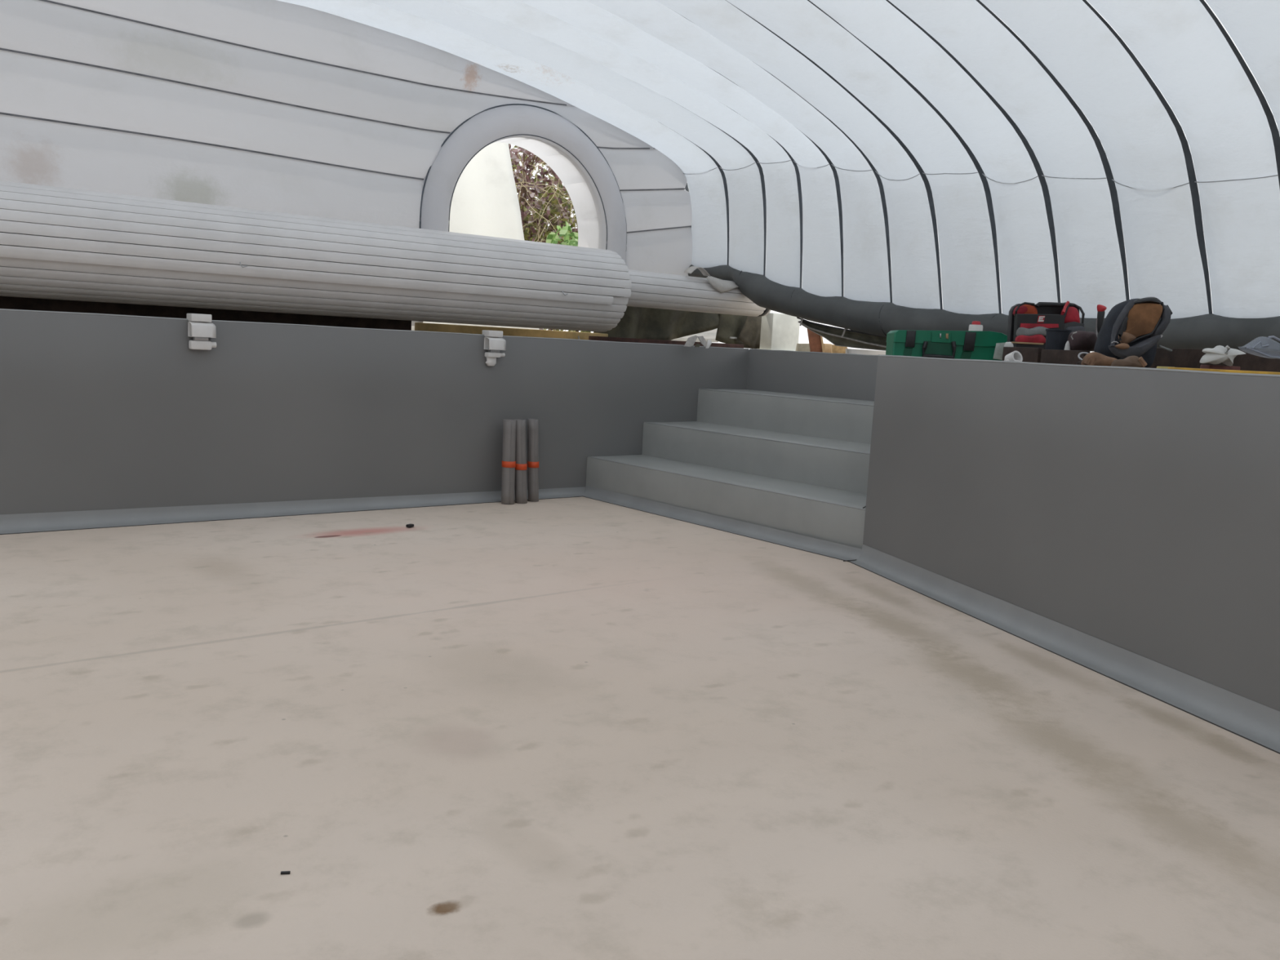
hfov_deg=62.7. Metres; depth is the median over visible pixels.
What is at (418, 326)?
board
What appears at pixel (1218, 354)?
rag
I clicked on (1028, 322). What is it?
tote
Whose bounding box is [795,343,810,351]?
block
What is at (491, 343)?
hood
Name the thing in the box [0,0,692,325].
wall
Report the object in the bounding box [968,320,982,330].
lidded jar
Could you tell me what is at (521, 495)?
tube
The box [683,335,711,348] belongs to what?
bracket
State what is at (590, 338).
beam
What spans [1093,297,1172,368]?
seat
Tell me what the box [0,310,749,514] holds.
wall
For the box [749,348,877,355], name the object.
trim
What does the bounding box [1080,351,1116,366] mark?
glove
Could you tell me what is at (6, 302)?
beam
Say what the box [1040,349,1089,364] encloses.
plank
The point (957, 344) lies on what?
tool case
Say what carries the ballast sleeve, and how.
attached to the tent canopy
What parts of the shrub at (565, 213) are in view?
stem, stem, stem, stem, stem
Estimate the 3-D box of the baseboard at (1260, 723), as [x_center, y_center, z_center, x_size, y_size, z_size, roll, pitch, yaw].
[2.320,0.935,2.657,0.088,0.102,7.400,1,8,-17]
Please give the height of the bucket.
0.186 m
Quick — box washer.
[1076,351,1088,364]
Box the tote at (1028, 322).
[1006,301,1085,349]
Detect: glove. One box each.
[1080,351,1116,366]
[1111,355,1146,367]
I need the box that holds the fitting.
[1004,351,1022,361]
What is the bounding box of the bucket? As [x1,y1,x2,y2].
[1045,328,1071,350]
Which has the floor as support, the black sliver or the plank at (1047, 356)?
the black sliver
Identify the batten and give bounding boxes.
[1011,342,1043,344]
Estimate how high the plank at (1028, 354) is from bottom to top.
0.092 m
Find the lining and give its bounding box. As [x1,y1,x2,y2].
[796,317,886,351]
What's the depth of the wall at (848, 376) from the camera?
8.69 m
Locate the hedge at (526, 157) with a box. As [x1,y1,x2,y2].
[511,146,688,333]
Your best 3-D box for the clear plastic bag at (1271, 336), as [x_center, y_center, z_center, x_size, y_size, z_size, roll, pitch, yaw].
[2.435,-0.506,4.040,0.263,0.093,0.120,3,7,0]
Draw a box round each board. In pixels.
[414,322,608,339]
[845,348,885,355]
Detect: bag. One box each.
[1066,330,1097,351]
[1246,335,1279,358]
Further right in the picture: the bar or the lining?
the bar
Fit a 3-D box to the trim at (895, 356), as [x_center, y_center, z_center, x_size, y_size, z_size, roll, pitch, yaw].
[2.433,-0.204,2.531,0.022,0.015,7.400,1,8,-17]
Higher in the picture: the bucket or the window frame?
the window frame
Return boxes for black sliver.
[280,871,290,874]
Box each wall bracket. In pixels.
[186,313,216,350]
[482,329,506,366]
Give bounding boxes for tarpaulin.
[593,306,761,348]
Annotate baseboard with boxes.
[0,486,585,533]
[582,485,862,559]
[848,544,1279,752]
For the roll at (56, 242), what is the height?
0.673 m
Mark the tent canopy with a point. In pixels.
(853, 154)
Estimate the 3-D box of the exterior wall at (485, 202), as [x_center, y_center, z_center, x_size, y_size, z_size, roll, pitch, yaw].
[-2.034,-2.574,9.383,2.901,2.500,0.113,-3,10,-40]
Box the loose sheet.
[684,266,738,293]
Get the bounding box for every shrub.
[508,143,577,331]
[546,221,578,332]
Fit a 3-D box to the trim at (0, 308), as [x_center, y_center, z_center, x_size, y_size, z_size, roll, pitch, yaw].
[-2.386,-0.967,6.473,8.700,0.015,0.022,-3,10,-40]
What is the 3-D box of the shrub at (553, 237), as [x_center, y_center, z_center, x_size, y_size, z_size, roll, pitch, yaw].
[-0.720,-2.557,11.339,0.699,2.106,0.418,-3,10,-40]
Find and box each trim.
[0,308,749,349]
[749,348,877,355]
[877,355,1279,377]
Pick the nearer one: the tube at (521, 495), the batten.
the batten
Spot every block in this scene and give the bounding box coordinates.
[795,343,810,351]
[823,343,831,352]
[831,344,847,353]
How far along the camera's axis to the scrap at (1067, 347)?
5.02 m
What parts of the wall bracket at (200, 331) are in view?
plate, clamp arm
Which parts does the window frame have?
sleeve panel, sleeve panel, sleeve panel, sleeve panel, sleeve panel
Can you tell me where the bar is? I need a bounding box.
[1095,304,1106,336]
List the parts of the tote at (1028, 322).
panel, red trim, handle, panel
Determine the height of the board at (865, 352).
0.054 m
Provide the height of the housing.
0.490 m
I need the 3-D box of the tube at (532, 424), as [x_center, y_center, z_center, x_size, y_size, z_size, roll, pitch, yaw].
[-0.792,-0.147,7.792,0.087,0.605,0.130,-3,10,-40]
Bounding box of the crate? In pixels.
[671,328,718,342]
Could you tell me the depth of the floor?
3.03 m
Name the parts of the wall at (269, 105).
fabric panel, fabric panel, fabric panel, fabric panel, fabric panel, fabric panel, fabric panel, fabric panel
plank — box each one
[807,328,824,352]
[1002,346,1044,362]
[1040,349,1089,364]
[1148,347,1279,372]
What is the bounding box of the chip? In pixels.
[405,524,413,527]
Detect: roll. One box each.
[0,180,631,332]
[624,269,770,316]
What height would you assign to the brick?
0.042 m
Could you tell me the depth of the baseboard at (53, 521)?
6.50 m
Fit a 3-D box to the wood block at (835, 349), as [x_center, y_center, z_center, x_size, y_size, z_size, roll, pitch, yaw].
[1.940,-1.260,10.170,0.181,0.091,0.120,3,7,0]
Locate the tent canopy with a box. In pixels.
[276,0,1279,319]
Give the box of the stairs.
[586,388,874,548]
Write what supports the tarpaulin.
on the deck
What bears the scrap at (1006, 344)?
on the deck
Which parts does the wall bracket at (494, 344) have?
plate, clamp arm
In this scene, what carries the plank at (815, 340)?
on the deck
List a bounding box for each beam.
[0,296,411,330]
[588,335,743,348]
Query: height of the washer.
0.076 m
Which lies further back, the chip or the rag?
the chip
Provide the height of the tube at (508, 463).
0.605 m
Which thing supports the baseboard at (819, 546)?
attached to the stairs
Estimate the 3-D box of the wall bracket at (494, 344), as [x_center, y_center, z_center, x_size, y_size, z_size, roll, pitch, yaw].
[-1.049,-0.946,7.560,0.151,0.254,0.116,-3,10,-40]
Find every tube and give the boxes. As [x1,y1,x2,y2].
[501,419,515,504]
[514,418,527,503]
[527,418,538,502]
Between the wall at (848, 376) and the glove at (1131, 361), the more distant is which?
the wall at (848, 376)
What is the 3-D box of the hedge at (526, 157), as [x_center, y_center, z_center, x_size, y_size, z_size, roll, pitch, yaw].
[-1.898,-3.544,15.582,9.043,3.920,1.393,-3,10,-40]
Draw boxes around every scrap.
[1004,342,1013,346]
[1064,341,1070,350]
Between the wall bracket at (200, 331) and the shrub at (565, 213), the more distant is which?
the shrub at (565, 213)
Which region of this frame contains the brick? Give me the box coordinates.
[1200,364,1240,370]
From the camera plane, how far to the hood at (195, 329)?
6.22 m
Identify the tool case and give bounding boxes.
[885,329,1007,360]
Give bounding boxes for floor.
[0,496,1279,959]
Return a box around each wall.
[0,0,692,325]
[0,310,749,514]
[411,142,539,330]
[746,349,878,400]
[862,356,1279,711]
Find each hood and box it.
[187,321,216,337]
[484,336,506,350]
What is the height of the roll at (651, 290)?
0.304 m
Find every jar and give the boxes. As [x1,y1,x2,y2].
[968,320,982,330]
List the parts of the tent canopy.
fabric panel, fabric panel, fabric panel, fabric panel, fabric panel, fabric panel, fabric panel, fabric panel, fabric panel, fabric panel, fabric panel, fabric panel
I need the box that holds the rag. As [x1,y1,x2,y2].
[1200,345,1245,365]
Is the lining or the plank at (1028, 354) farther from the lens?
the lining
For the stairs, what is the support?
on the floor
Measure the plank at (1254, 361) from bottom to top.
0.118 m
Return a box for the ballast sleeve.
[688,264,1279,351]
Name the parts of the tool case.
handle, lid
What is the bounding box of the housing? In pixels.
[759,312,799,351]
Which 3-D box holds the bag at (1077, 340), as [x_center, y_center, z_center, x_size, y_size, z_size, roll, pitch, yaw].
[2.111,-0.664,5.034,0.158,0.101,0.143,3,7,0]
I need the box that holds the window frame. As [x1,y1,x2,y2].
[418,103,626,262]

